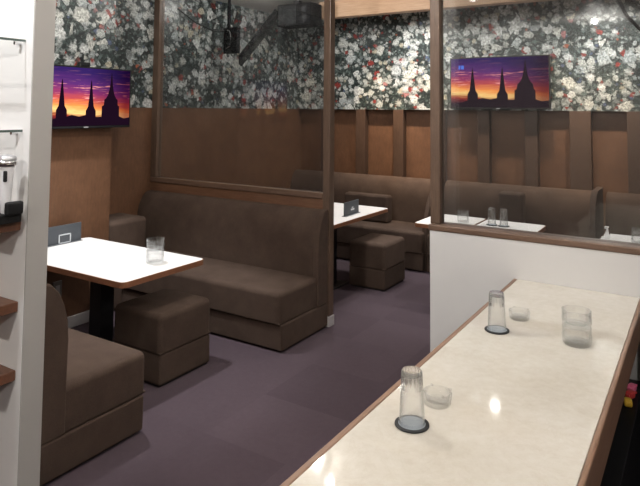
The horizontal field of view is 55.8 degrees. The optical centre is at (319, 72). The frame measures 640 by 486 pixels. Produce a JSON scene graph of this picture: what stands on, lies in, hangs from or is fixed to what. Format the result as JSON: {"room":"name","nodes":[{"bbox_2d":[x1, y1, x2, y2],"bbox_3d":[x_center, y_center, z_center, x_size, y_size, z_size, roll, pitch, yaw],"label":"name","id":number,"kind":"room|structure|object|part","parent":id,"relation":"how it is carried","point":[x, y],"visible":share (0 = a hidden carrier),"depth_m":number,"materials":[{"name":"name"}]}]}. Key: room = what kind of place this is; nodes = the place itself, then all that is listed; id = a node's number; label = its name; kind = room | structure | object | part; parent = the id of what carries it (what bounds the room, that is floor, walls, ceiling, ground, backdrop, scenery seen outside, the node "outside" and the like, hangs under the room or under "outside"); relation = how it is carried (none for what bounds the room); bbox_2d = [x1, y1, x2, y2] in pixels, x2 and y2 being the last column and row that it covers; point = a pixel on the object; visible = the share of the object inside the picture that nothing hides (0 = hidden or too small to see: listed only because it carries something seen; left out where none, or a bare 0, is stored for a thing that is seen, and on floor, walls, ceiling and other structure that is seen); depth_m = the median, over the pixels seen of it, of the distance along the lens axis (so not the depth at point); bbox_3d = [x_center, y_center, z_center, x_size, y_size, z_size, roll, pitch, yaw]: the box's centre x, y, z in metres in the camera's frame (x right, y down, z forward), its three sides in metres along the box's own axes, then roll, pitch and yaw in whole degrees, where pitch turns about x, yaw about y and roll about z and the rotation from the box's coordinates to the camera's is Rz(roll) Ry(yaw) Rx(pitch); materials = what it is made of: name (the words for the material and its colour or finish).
{"room":"bar","nodes":[
{"label":"bar","id":0,"kind":"room"},
{"bbox_2d":[0,0,34,485],"bbox_3d":[-1.855,0.386,2.576,2.194,2.810,0.075,-2,-4,32],"label":"wall","id":1,"kind":"structure","parent":0,"point":[16,16],"depth_m":1.99,"materials":[{"name":"white paint"}]},
{"bbox_2d":[0,364,14,385],"bbox_3d":[-1.308,0.975,2.055,0.688,0.032,0.155,-2,-4,32],"label":"wall shelf","id":2,"kind":"object","parent":1,"relation":"attached to","point":[7,375],"visible":1,"depth_m":1.92,"materials":[{"name":"brown wood"}]},
{"bbox_2d":[0,296,17,315],"bbox_3d":[-1.307,0.759,2.068,0.688,0.032,0.155,-2,-4,32],"label":"wall shelf","id":3,"kind":"object","parent":1,"relation":"attached to","point":[7,306],"visible":1,"depth_m":1.93,"materials":[{"name":"brown wood"}]},
{"bbox_2d":[0,221,20,232],"bbox_3d":[-1.305,0.500,2.084,0.688,0.032,0.155,-2,-4,32],"label":"wall shelf","id":4,"kind":"object","parent":1,"relation":"attached to","point":[16,226],"visible":0.56,"depth_m":1.94,"materials":[{"name":"brown wood"}]},
{"bbox_2d":[0,201,22,224],"bbox_3d":[-1.009,0.441,1.921,0.116,0.070,0.084,-2,-4,32],"label":"microphone stand","id":5,"kind":"object","parent":4,"relation":"on","point":[13,210],"visible":0.86,"depth_m":1.90,"materials":[{"name":"black plastic"}]},
{"bbox_2d":[0,154,17,213],"bbox_3d":[-0.997,0.352,1.919,0.061,0.186,0.061,-2,-4,32],"label":"microphone","id":6,"kind":"object","parent":5,"relation":"on","point":[8,162],"visible":0.91,"depth_m":1.90,"materials":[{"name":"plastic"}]},
{"bbox_3d":[-0.997,0.371,1.918,0.047,0.149,0.047,-2,-4,32],"label":"handle","id":7,"kind":"part","parent":6,"relation":"part of","materials":[{"name":"white plastic"}]},
{"bbox_3d":[-0.964,0.426,1.903,0.020,0.042,0.056,-2,-4,32],"label":"cradle arm","id":8,"kind":"part","parent":5,"relation":"part of","materials":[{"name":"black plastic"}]},
{"bbox_2d":[0,129,22,134],"bbox_3d":[-1.313,0.201,2.117,0.700,0.018,0.140,-2,-4,32],"label":"glass shelf","id":9,"kind":"object","parent":1,"relation":"attached to","point":[12,131],"visible":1,"depth_m":1.98,"materials":[{"name":"clear glass"}]},
{"bbox_2d":[0,37,25,44],"bbox_3d":[-1.311,-0.096,2.135,0.700,0.018,0.140,-2,-4,32],"label":"glass shelf","id":10,"kind":"object","parent":1,"relation":"attached to","point":[3,40],"visible":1,"depth_m":2.00,"materials":[{"name":"clear glass"}]},
{"bbox_3d":[-1.311,-0.101,2.138,0.696,0.008,0.136,-2,-4,32],"label":"pane","id":11,"kind":"part","parent":10,"relation":"part of","materials":[{"name":"clear glass"}]},
{"bbox_2d":[17,0,55,485],"bbox_3d":[-0.925,0.358,1.989,0.006,2.810,0.074,-2,-4,32],"label":"pillar","id":12,"kind":"structure","parent":1,"relation":"attached to","point":[32,364],"depth_m":1.97,"materials":[{"name":"grey paint"}]},
{"bbox_2d":[46,0,301,316],"bbox_3d":[-2.721,0.451,3.769,0.554,2.810,9.700,-2,-4,32],"label":"wall","id":13,"kind":"structure","parent":0,"point":[224,121],"depth_m":5.98,"materials":[{"name":"paper"}]},
{"bbox_2d":[53,280,61,295],"bbox_3d":[-1.932,1.594,4.440,0.013,0.120,0.072,-2,-4,32],"label":"wall socket","id":14,"kind":"object","parent":13,"relation":"attached to","point":[57,285],"visible":0.61,"depth_m":4.45,"materials":[{"name":"white plastic"}]},
{"bbox_2d":[67,310,88,327],"bbox_3d":[-3.362,1.715,2.167,0.015,0.085,6.250,-2,-4,32],"label":"baseboard","id":15,"kind":"structure","parent":13,"relation":"attached to","point":[81,318],"depth_m":4.57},
{"bbox_2d":[52,64,130,128],"bbox_3d":[-1.812,0.188,4.610,0.108,0.467,0.830,-2,-4,32],"label":"television","id":16,"kind":"object","parent":13,"relation":"attached to","point":[83,97],"visible":0.76,"depth_m":4.61,"materials":[{"name":"black plastic"}]},
{"bbox_2d":[78,62,89,66],"bbox_3d":[-1.794,-0.063,4.597,0.033,0.032,0.090,-2,-4,32],"label":"sensor box","id":17,"kind":"object","parent":16,"relation":"on","point":[85,64],"visible":0.99,"depth_m":4.58,"materials":[{"name":"black plastic"}]},
{"bbox_2d":[42,258,429,485],"bbox_3d":[0.104,1.796,1.952,7.200,0.050,10.000,-2,-4,32],"label":"floor","id":18,"kind":"structure","parent":0,"point":[251,415],"depth_m":3.44,"materials":[{"name":"carpet"}]},
{"bbox_2d":[40,283,145,485],"bbox_3d":[-1.721,1.397,3.280,1.578,0.877,0.622,-2,-4,32],"label":"bench sofa","id":19,"kind":"object","parent":18,"relation":"on","point":[93,386],"visible":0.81,"depth_m":2.82,"materials":[{"name":"brown leather"}]},
{"bbox_3d":[-1.195,1.274,2.682,0.045,0.685,0.138,-2,-4,32],"label":"panel","id":20,"kind":"part","parent":19,"relation":"part of","materials":[{"name":"brown leather"}]},
{"bbox_2d":[65,328,145,431],"bbox_3d":[-1.694,1.545,3.312,1.566,0.213,0.522,-2,-4,32],"label":"seat cushion","id":21,"kind":"object","parent":19,"relation":"on","point":[104,377],"depth_m":2.95,"materials":[{"name":"brown leather"}]},
{"bbox_2d":[47,237,202,341],"bbox_3d":[-1.444,1.551,3.994,1.205,0.660,0.675,-2,-4,32],"label":"table","id":22,"kind":"object","parent":18,"relation":"on","point":[107,265],"visible":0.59,"depth_m":3.93,"materials":[{"name":"white laminate"}]},
{"bbox_2d":[48,222,81,246],"bbox_3d":[-1.896,1.172,4.350,0.050,0.133,0.402,-2,-4,32],"label":"menu stand","id":23,"kind":"object","parent":22,"relation":"on","point":[68,233],"visible":0.67,"depth_m":4.40,"materials":[{"name":"plastic"}]},
{"bbox_2d":[113,288,210,386],"bbox_3d":[-1.005,1.666,3.855,0.430,0.420,0.440,-2,-4,32],"label":"ottoman","id":24,"kind":"object","parent":18,"relation":"on","point":[170,327],"visible":0.88,"depth_m":3.71,"materials":[{"name":"brown leather"}]},
{"bbox_2d":[113,288,210,354],"bbox_3d":[-1.004,1.571,3.861,0.430,0.229,0.440,-2,-4,32],"label":"seat cushion","id":25,"kind":"object","parent":24,"relation":"on","point":[165,321],"depth_m":3.72,"materials":[{"name":"brown leather"}]},
{"bbox_2d":[109,190,327,350],"bbox_3d":[-0.966,1.492,4.819,1.979,0.885,0.740,-2,-4,32],"label":"bench sofa","id":26,"kind":"object","parent":18,"relation":"on","point":[263,274],"visible":0.61,"depth_m":4.65,"materials":[{"name":"brown leather"}]},
{"bbox_3d":[-1.740,1.584,5.102,0.360,0.722,0.400,-2,-4,32],"label":"armrest","id":27,"kind":"part","parent":26,"relation":"part of","materials":[{"name":"brown leather"}]},
{"bbox_2d":[127,250,316,324],"bbox_3d":[-0.810,1.636,4.721,1.598,0.213,0.522,-2,-4,32],"label":"seat cushion","id":28,"kind":"object","parent":26,"relation":"on","point":[262,294],"depth_m":4.39,"materials":[{"name":"brown leather"}]},
{"bbox_3d":[-0.827,1.313,5.092,1.932,0.477,0.150,-2,-4,32],"label":"backrest","id":29,"kind":"part","parent":26,"relation":"part of","materials":[{"name":"brown leather"}]},
{"bbox_3d":[0.006,1.389,4.553,0.046,0.698,0.138,-2,-4,32],"label":"panel","id":30,"kind":"part","parent":26,"relation":"part of","materials":[{"name":"brown leather"}]},
{"bbox_2d":[290,169,430,270],"bbox_3d":[0.373,1.632,6.924,1.985,0.877,0.622,-2,-4,32],"label":"bench sofa","id":31,"kind":"object","parent":18,"relation":"on","point":[407,199],"visible":0.49,"depth_m":6.72,"materials":[{"name":"brown leather"}]},
{"bbox_3d":[0.479,1.446,7.149,1.927,0.477,0.150,-2,-4,32],"label":"backrest","id":32,"kind":"part","parent":31,"relation":"part of","materials":[{"name":"brown leather"}]},
{"bbox_3d":[0.541,1.516,6.826,0.550,0.300,0.140,-2,-4,32],"label":"armrest","id":33,"kind":"part","parent":31,"relation":"part of","materials":[{"name":"brown leather"}]},
{"bbox_2d":[337,220,424,253],"bbox_3d":[0.340,1.774,6.877,1.963,0.213,0.522,-2,-4,32],"label":"seat cushion","id":34,"kind":"object","parent":31,"relation":"on","point":[414,237],"depth_m":6.47,"materials":[{"name":"brown leather"}]},
{"bbox_3d":[1.212,1.613,6.436,0.045,0.870,0.530,-2,-4,32],"label":"panel","id":35,"kind":"part","parent":31,"relation":"part of","materials":[{"name":"brown leather"}]},
{"bbox_2d":[333,203,387,289],"bbox_3d":[0.086,1.667,5.724,0.670,0.660,1.210,-2,-4,32],"label":"table","id":36,"kind":"object","parent":18,"relation":"on","point":[366,212],"visible":0.38,"depth_m":5.71,"materials":[{"name":"white laminate"}]},
{"bbox_3d":[0.084,1.989,5.704,0.280,0.014,0.280,-2,-4,32],"label":"foot plate","id":37,"kind":"part","parent":36,"relation":"part of","materials":[{"name":"black paint"}]},
{"bbox_2d":[342,199,359,216],"bbox_3d":[0.296,1.274,5.699,0.050,0.125,0.302,-2,-4,29],"label":"menu stand","id":38,"kind":"object","parent":36,"relation":"on","point":[351,207],"visible":1,"depth_m":5.69,"materials":[{"name":"plastic"}]},
{"bbox_2d":[349,233,404,290],"bbox_3d":[0.549,1.793,5.766,0.380,0.420,0.460,-2,-4,32],"label":"ottoman","id":39,"kind":"object","parent":18,"relation":"on","point":[377,262],"visible":1,"depth_m":5.60,"materials":[{"name":"brown leather"}]},
{"bbox_2d":[349,233,404,269],"bbox_3d":[0.550,1.698,5.772,0.380,0.229,0.460,-2,-4,32],"label":"seat cushion","id":40,"kind":"object","parent":39,"relation":"on","point":[372,251],"depth_m":5.62,"materials":[{"name":"brown leather"}]},
{"bbox_2d":[415,214,485,227],"bbox_3d":[1.173,1.655,5.398,0.475,0.660,0.580,-2,-4,32],"label":"table","id":41,"kind":"object","parent":18,"relation":"on","point":[423,223],"visible":0.22,"depth_m":5.42,"materials":[{"name":"white laminate"}]},
{"bbox_2d":[280,279,639,485],"bbox_3d":[0.447,1.354,1.652,0.582,0.801,2.913,-2,-4,32],"label":"countertop","id":42,"kind":"structure","parent":18,"relation":"on","point":[527,406],"depth_m":1.78,"materials":[{"name":"beige stone"}]},
{"bbox_3d":[0.211,0.985,1.825,0.018,0.046,2.913,-2,-4,32],"label":"edge trim","id":43,"kind":"part","parent":42,"relation":"part of","materials":[{"name":"brown wood"}]},
{"bbox_2d":[395,415,428,433],"bbox_3d":[0.248,0.948,1.631,0.093,0.006,0.093,-2,-4,32],"label":"coaster","id":44,"kind":"object","parent":42,"relation":"on","point":[413,424],"visible":1,"depth_m":1.62,"materials":[{"name":"grey rubber"}]},
{"bbox_2d":[399,366,424,423],"bbox_3d":[0.249,0.875,1.635,0.070,0.140,0.070,-2,-4,32],"label":"glass","id":45,"kind":"object","parent":44,"relation":"on","point":[411,376],"visible":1,"depth_m":1.62,"materials":[{"name":"clear glass"}]},
{"bbox_2d":[484,325,508,334],"bbox_3d":[0.684,0.994,2.336,0.093,0.006,0.093,-2,-4,32],"label":"coaster","id":46,"kind":"object","parent":42,"relation":"on","point":[493,329],"visible":1,"depth_m":2.33,"materials":[{"name":"grey rubber"}]},
{"bbox_2d":[487,290,505,327],"bbox_3d":[0.685,0.921,2.340,0.070,0.140,0.070,-2,-4,32],"label":"glass","id":47,"kind":"object","parent":46,"relation":"on","point":[496,298],"visible":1,"depth_m":2.32,"materials":[{"name":"clear glass"}]},
{"bbox_2d":[622,405,639,485],"bbox_3d":[0.600,1.370,1.554,0.188,0.760,2.913,-2,-4,32],"label":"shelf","id":48,"kind":"object","parent":42,"relation":"attached to","point":[630,416],"depth_m":2.36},
{"bbox_2d":[624,397,632,407],"bbox_3d":[1.278,1.367,2.505,0.032,0.028,0.060,-1,-4,22],"label":"packet","id":49,"kind":"object","parent":48,"relation":"on","point":[628,402],"visible":0.97,"depth_m":2.49,"materials":[{"name":"yellow paper"}]},
{"bbox_2d":[625,390,636,398],"bbox_3d":[1.323,1.372,2.576,0.060,0.028,0.032,3,-4,-34],"label":"packet","id":50,"kind":"object","parent":48,"relation":"on","point":[629,393],"visible":0.84,"depth_m":2.56,"materials":[{"name":"red paper"}]},
{"bbox_2d":[627,383,636,390],"bbox_3d":[1.363,1.376,2.639,0.032,0.028,0.060,-3,-5,44],"label":"packet","id":51,"kind":"object","parent":48,"relation":"on","point":[631,386],"visible":0.77,"depth_m":2.63,"materials":[{"name":"pink plastic"}]},
{"bbox_2d":[477,220,545,232],"bbox_3d":[1.596,1.641,5.113,0.515,0.660,0.550,-2,-4,32],"label":"table","id":52,"kind":"object","parent":18,"relation":"on","point":[513,225],"visible":0.2,"depth_m":5.20,"materials":[{"name":"white laminate"}]},
{"bbox_3d":[1.486,1.313,5.221,0.093,0.006,0.093,-2,-4,32],"label":"coaster","id":53,"kind":"object","parent":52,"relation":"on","visible":0},
{"bbox_2d":[488,208,495,219],"bbox_3d":[1.486,1.241,5.226,0.070,0.140,0.070,-2,-4,32],"label":"glass","id":54,"kind":"object","parent":53,"relation":"on","point":[490,210],"visible":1,"depth_m":5.21,"materials":[{"name":"clear glass"}]},
{"bbox_3d":[1.573,1.311,5.166,0.093,0.006,0.093,-2,-4,32],"label":"coaster","id":55,"kind":"object","parent":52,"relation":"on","visible":0},
{"bbox_2d":[500,209,507,215],"bbox_3d":[1.573,1.238,5.171,0.070,0.140,0.070,-2,-4,32],"label":"glass","id":56,"kind":"object","parent":55,"relation":"on","point":[503,212],"visible":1,"depth_m":5.15,"materials":[{"name":"clear glass"}]},
{"bbox_2d":[427,180,603,271],"bbox_3d":[1.901,1.564,5.960,1.570,0.920,0.622,-2,-4,32],"label":"bench sofa","id":57,"kind":"object","parent":18,"relation":"on","point":[571,212],"visible":0.38,"depth_m":5.96,"materials":[{"name":"brown leather"}]},
{"bbox_2d":[427,234,429,254],"bbox_3d":[1.871,1.728,5.909,1.558,0.213,0.522,-2,-4,32],"label":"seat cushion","id":58,"kind":"object","parent":57,"relation":"on","point":[428,237],"depth_m":6.09,"materials":[{"name":"brown leather"}]},
{"bbox_3d":[1.898,1.402,5.968,0.235,0.445,0.150,-2,-4,32],"label":"armrest","id":59,"kind":"part","parent":57,"relation":"part of","materials":[{"name":"brown leather"}]},
{"bbox_3d":[2.011,1.400,6.181,1.522,0.477,0.150,-2,-4,32],"label":"backrest","id":60,"kind":"part","parent":57,"relation":"part of","materials":[{"name":"brown leather"}]},
{"bbox_3d":[2.566,1.548,5.595,0.055,0.920,0.510,-2,-4,32],"label":"panel","id":61,"kind":"part","parent":57,"relation":"part of","materials":[{"name":"brown leather"}]},
{"bbox_2d":[600,234,639,242],"bbox_3d":[2.414,1.608,4.448,0.650,0.660,0.660,-2,-4,32],"label":"table","id":62,"kind":"object","parent":18,"relation":"on","point":[616,237],"visible":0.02,"depth_m":4.71,"materials":[{"name":"white laminate"}]},
{"bbox_2d":[601,226,610,238],"bbox_3d":[2.236,1.248,4.727,0.060,0.088,0.060,-2,-4,32],"label":"bottle","id":63,"kind":"object","parent":62,"relation":"on","point":[606,235],"visible":1,"depth_m":4.70,"materials":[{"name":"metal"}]},
{"bbox_2d":[605,192,639,236],"bbox_3d":[3.350,1.542,5.044,1.800,0.877,0.622,-2,-4,32],"label":"bench sofa","id":64,"kind":"object","parent":18,"relation":"on","point":[622,210],"visible":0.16,"depth_m":5.61,"materials":[{"name":"brown leather"}]},
{"bbox_2d":[149,182,322,250],"bbox_3d":[-0.777,1.480,5.180,1.920,0.955,0.046,-2,-4,32],"label":"wall","id":65,"kind":"structure","parent":0,"point":[316,203],"depth_m":5.12,"materials":[{"name":"brown wood"}]},
{"bbox_2d":[150,0,164,176],"bbox_3d":[-1.546,0.078,5.758,0.075,1.810,0.070,-2,-4,32],"label":"trim","id":66,"kind":"structure","parent":65,"relation":"attached to","point":[159,7],"depth_m":5.73,"materials":[{"name":"brown wood"}]},
{"bbox_2d":[150,177,322,198],"bbox_3d":[-0.773,0.981,5.210,1.920,0.045,0.070,-2,-4,32],"label":"trim","id":67,"kind":"structure","parent":65,"relation":"on","point":[241,187],"depth_m":5.11,"materials":[{"name":"brown wood"}]},
{"bbox_2d":[323,0,334,316],"bbox_3d":[0.069,0.491,4.708,0.064,2.735,0.070,-2,-4,32],"label":"trim","id":68,"kind":"structure","parent":65,"relation":"attached to","point":[329,5],"depth_m":4.68,"materials":[{"name":"brown wood"}]},
{"bbox_2d":[325,314,333,326],"bbox_3d":[0.058,1.893,4.624,0.074,0.075,0.080,-2,-4,32],"label":"trim","id":69,"kind":"structure","parent":65,"relation":"attached to","point":[330,320],"depth_m":4.59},
{"bbox_2d":[215,0,336,12],"bbox_3d":[0.126,-1.059,2.123,7.200,0.050,10.000,-2,-4,32],"label":"ceiling","id":70,"kind":"structure","parent":0,"point":[268,6],"depth_m":6.67,"materials":[{"name":"paint"}]},
{"bbox_2d":[178,0,277,65],"bbox_3d":[-0.853,-0.441,6.173,1.053,0.713,0.559,0,-4,14],"label":"ceiling mount","id":71,"kind":"object","parent":70,"relation":"hanging from","point":[231,39],"visible":1,"depth_m":6.23,"materials":[{"name":"black metal"}]},
{"bbox_3d":[-0.634,-0.341,6.114,0.744,0.508,0.353,-2,-4,32],"label":"casing","id":72,"kind":"part","parent":71,"relation":"part of","materials":[{"name":"black metal"}]},
{"bbox_2d":[277,1,321,28],"bbox_3d":[-0.226,-0.633,6.506,0.435,0.280,0.236,-2,-4,32],"label":"ceiling speaker","id":73,"kind":"object","parent":70,"relation":"hanging from","point":[297,15],"visible":1,"depth_m":6.41,"materials":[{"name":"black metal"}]},
{"bbox_2d":[278,5,296,24],"bbox_3d":[-0.348,-0.617,6.457,0.240,0.200,0.010,-2,-4,32],"label":"grille","id":74,"kind":"object","parent":73,"relation":"attached to","point":[287,14],"depth_m":6.45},
{"bbox_2d":[319,0,554,19],"bbox_3d":[2.557,-0.751,5.021,6.000,0.180,0.120,-2,-4,32],"label":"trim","id":75,"kind":"structure","parent":70,"relation":"attached to","point":[343,8],"depth_m":6.10,"materials":[{"name":"brown wood"}]},
{"bbox_2d":[617,0,639,30],"bbox_3d":[2.310,-0.563,3.878,0.074,0.706,1.084,3,-5,-41],"label":"cable","id":76,"kind":"object","parent":70,"relation":"hanging from","point":[621,5],"visible":1,"depth_m":4.10,"materials":[{"name":"black plastic"}]},
{"bbox_2d":[298,0,639,233],"bbox_3d":[2.714,0.630,6.065,6.920,2.810,0.300,-2,-4,32],"label":"wall","id":77,"kind":"structure","parent":0,"point":[382,62],"depth_m":6.57,"materials":[{"name":"paper"}]},
{"bbox_2d":[321,109,322,170],"bbox_3d":[0.084,1.281,7.564,0.128,1.650,0.090,-2,-4,32],"label":"trim","id":78,"kind":"structure","parent":77,"relation":"attached to","point":[321,109],"depth_m":7.58,"materials":[{"name":"brown wood"}]},
{"bbox_2d":[356,109,367,173],"bbox_3d":[0.506,1.268,7.297,0.128,1.650,0.090,-2,-4,32],"label":"trim","id":79,"kind":"structure","parent":77,"relation":"attached to","point":[361,114],"depth_m":7.28,"materials":[{"name":"brown wood"}]},
{"bbox_2d":[393,110,405,176],"bbox_3d":[0.929,1.256,7.030,0.128,1.650,0.090,-2,-4,32],"label":"trim","id":80,"kind":"structure","parent":77,"relation":"attached to","point":[399,116],"depth_m":7.02,"materials":[{"name":"brown wood"}]},
{"bbox_2d":[444,110,446,187],"bbox_3d":[1.351,1.243,6.763,0.128,1.650,0.090,-2,-4,32],"label":"trim","id":81,"kind":"structure","parent":77,"relation":"attached to","point":[445,111],"depth_m":6.74,"materials":[{"name":"brown wood"}]},
{"bbox_2d":[477,110,491,182],"bbox_3d":[1.774,1.230,6.497,0.128,1.650,0.090,-2,-4,32],"label":"trim","id":82,"kind":"structure","parent":77,"relation":"attached to","point":[484,141],"depth_m":6.48,"materials":[{"name":"brown wood"}]},
{"bbox_2d":[450,54,550,109],"bbox_3d":[1.893,0.107,6.377,1.045,0.555,0.107,-2,-4,32],"label":"television","id":83,"kind":"object","parent":77,"relation":"attached to","point":[522,81],"visible":1,"depth_m":6.31,"materials":[{"name":"black plastic"}]},
{"bbox_2d":[525,111,539,186],"bbox_3d":[2.197,1.217,6.230,0.128,1.650,0.090,-2,-4,32],"label":"trim","id":84,"kind":"structure","parent":77,"relation":"attached to","point":[532,137],"depth_m":6.22,"materials":[{"name":"brown wood"}]},
{"bbox_2d":[569,111,592,190],"bbox_3d":[2.594,1.205,5.979,0.200,1.650,0.090,-2,-4,32],"label":"trim","id":85,"kind":"structure","parent":77,"relation":"attached to","point":[580,122],"depth_m":5.96,"materials":[{"name":"brown wood"}]},
{"bbox_2d":[627,111,639,193],"bbox_3d":[3.000,1.193,5.723,0.128,1.650,0.090,-2,-4,32],"label":"trim","id":86,"kind":"structure","parent":77,"relation":"attached to","point":[633,117],"depth_m":5.72,"materials":[{"name":"brown wood"}]},
{"bbox_2d":[430,230,639,380],"bbox_3d":[2.227,1.313,2.321,3.781,0.991,0.110,-2,-4,32],"label":"wall","id":87,"kind":"structure","parent":0,"point":[464,269],"depth_m":3.11,"materials":[{"name":"grey paint"}]},
{"bbox_2d":[430,0,443,223],"bbox_3d":[0.659,-0.058,3.404,0.058,1.786,0.070,-2,-4,32],"label":"trim","id":88,"kind":"structure","parent":87,"relation":"attached to","point":[436,6],"depth_m":3.36,"materials":[{"name":"brown wood"}]},
{"bbox_2d":[428,222,639,254],"bbox_3d":[2.228,0.802,2.355,3.790,0.033,0.126,-2,-4,32],"label":"trim","id":89,"kind":"structure","parent":87,"relation":"on","point":[476,230],"depth_m":3.02,"materials":[{"name":"brown wood"}]}
]}

